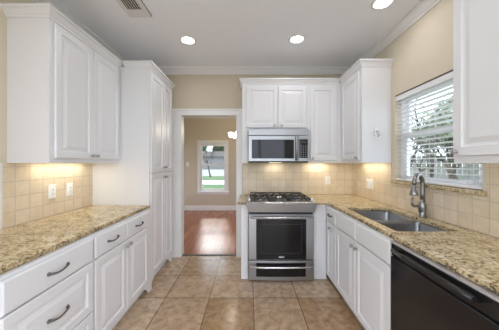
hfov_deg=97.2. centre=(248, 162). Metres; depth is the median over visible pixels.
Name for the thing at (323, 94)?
upper cabinet
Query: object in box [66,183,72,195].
outlet
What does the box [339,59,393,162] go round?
upper cabinet
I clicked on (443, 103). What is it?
tree
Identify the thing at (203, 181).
path
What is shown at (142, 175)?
pantry cabinet
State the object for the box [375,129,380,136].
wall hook
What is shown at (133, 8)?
ceiling vent
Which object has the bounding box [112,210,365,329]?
floor
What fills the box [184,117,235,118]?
crown molding
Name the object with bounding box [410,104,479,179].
tree
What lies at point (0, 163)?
trim
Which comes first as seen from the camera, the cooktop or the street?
the cooktop
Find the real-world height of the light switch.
0.120 m
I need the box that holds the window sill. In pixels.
[390,180,486,195]
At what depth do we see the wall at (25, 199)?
1.72 m
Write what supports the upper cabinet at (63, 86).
attached to the wall at (25, 199)
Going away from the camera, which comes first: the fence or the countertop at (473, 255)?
the countertop at (473, 255)
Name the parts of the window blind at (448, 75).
ladder cord, rail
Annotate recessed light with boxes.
[179,35,196,44]
[288,34,305,43]
[370,0,394,9]
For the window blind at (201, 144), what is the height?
0.089 m
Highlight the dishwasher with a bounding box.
[390,240,498,329]
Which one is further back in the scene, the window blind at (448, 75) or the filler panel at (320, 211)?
the filler panel at (320, 211)
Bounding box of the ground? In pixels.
[202,166,462,188]
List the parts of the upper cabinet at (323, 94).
crown, door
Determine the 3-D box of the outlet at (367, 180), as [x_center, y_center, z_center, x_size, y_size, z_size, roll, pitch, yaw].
[1.516,0.263,2.808,0.010,0.120,0.072,0,0,0]
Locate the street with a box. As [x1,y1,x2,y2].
[202,169,462,175]
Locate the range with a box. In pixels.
[246,192,316,280]
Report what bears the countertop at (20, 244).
on the base cabinet at (122, 250)
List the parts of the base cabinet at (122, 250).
drawer, door, drawer, door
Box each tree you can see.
[203,146,219,176]
[211,146,223,150]
[410,95,452,177]
[410,97,464,178]
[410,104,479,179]
[412,92,456,173]
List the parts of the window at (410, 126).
sash, sash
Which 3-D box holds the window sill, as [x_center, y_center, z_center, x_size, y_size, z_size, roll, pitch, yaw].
[1.543,0.196,1.877,0.090,0.030,0.938,0,0,0]
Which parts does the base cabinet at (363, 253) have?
drawer, door, door, drawer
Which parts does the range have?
drawer, drawer glass, door, rail, control panel, handle, handle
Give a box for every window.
[197,141,228,193]
[401,79,482,186]
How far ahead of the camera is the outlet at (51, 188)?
1.90 m
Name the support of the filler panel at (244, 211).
on the floor
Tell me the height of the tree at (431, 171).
4.354 m
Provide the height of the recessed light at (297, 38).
0.008 m
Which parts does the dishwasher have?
handle, trim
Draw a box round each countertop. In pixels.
[0,205,149,273]
[237,194,246,204]
[305,194,498,294]
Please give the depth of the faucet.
1.84 m
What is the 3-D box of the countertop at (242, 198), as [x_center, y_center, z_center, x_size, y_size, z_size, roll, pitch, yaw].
[-0.075,0.472,2.879,0.126,0.030,0.644,0,0,0]
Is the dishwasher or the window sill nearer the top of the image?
the window sill
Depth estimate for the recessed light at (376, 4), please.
1.89 m
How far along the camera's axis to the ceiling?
2.28 m
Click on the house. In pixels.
(219, 158)
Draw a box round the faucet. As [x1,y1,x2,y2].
[409,173,426,217]
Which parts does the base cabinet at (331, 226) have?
drawer, door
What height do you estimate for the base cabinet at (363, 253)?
0.883 m
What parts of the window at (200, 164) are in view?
sash, sash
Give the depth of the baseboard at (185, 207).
6.36 m
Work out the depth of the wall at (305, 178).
3.20 m
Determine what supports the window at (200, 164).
in the wall at (195, 130)
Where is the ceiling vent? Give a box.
[116,0,151,17]
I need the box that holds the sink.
[354,211,444,230]
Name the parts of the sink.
bowl, bowl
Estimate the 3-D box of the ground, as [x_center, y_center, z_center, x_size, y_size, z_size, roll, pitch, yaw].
[0.000,1.541,45.000,180.000,0.100,170.000,0,0,0]
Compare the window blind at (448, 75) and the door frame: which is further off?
the door frame
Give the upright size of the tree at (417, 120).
3.815 m
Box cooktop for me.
[246,194,315,201]
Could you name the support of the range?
on the floor
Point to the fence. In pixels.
(414, 171)
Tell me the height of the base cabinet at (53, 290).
0.883 m
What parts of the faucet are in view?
lever, spout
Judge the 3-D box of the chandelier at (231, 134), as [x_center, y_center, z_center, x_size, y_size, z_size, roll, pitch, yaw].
[-0.235,-0.920,4.983,0.466,0.902,0.450,0,0,0]
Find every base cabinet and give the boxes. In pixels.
[0,235,92,329]
[89,208,151,329]
[326,205,336,285]
[336,210,392,329]
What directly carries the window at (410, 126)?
in the wall at (423, 52)
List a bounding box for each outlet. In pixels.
[48,184,55,198]
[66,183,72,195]
[325,176,329,184]
[366,179,369,188]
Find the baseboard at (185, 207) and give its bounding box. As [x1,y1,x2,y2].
[184,206,235,209]
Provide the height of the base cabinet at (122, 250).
0.883 m
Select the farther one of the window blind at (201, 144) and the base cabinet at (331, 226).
the window blind at (201, 144)
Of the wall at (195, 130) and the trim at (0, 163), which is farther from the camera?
the wall at (195, 130)
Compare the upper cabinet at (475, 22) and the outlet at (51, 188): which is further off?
the outlet at (51, 188)
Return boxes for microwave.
[248,129,307,161]
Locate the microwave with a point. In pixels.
(264, 145)
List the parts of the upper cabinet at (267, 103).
door, crown, door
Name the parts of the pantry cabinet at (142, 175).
crown, door, door, door, door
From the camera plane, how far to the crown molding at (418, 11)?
2.87 m
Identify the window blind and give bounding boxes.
[200,143,225,145]
[395,69,482,189]
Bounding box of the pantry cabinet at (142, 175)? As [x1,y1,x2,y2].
[93,60,174,280]
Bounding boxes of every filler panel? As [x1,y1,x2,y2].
[241,205,247,278]
[313,205,325,278]
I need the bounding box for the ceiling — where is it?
[55,0,420,66]
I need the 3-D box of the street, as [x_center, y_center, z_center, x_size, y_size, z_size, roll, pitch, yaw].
[0.000,1.483,38.500,160.000,0.015,27.000,0,0,0]
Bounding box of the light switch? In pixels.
[370,179,372,188]
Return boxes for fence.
[410,155,479,180]
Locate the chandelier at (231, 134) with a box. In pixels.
[228,132,235,140]
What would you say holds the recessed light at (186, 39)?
in the ceiling
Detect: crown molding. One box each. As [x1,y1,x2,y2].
[33,0,441,74]
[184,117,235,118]
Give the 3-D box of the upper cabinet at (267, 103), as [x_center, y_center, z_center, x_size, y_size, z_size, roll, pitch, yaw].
[0.313,-0.549,3.021,0.886,1.099,0.376,0,0,0]
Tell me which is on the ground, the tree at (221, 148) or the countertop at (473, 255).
the tree at (221, 148)
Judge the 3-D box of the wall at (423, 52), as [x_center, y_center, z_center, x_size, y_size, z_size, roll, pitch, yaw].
[1.595,-0.001,0.255,0.149,2.743,5.910,0,0,0]
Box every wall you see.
[0,0,92,229]
[166,75,353,213]
[184,119,235,205]
[354,0,498,237]
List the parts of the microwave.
door, handle, control panel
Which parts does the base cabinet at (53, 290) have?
drawer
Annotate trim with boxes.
[0,163,1,228]
[182,254,235,255]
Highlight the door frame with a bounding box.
[172,109,241,257]
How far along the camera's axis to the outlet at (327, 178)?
3.19 m
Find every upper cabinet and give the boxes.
[0,3,122,162]
[239,78,307,162]
[301,78,340,162]
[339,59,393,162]
[450,0,498,162]
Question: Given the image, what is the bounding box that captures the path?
[202,180,223,183]
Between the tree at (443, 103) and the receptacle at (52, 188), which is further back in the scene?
the tree at (443, 103)
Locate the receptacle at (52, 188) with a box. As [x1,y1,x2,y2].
[51,187,54,195]
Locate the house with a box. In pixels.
[202,151,223,168]
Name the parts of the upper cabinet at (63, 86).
crown, door, door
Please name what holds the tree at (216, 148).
on the ground
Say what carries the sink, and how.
in the countertop at (473, 255)
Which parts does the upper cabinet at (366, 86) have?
door, crown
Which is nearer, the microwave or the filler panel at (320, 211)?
the filler panel at (320, 211)
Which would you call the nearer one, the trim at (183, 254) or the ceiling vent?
the ceiling vent

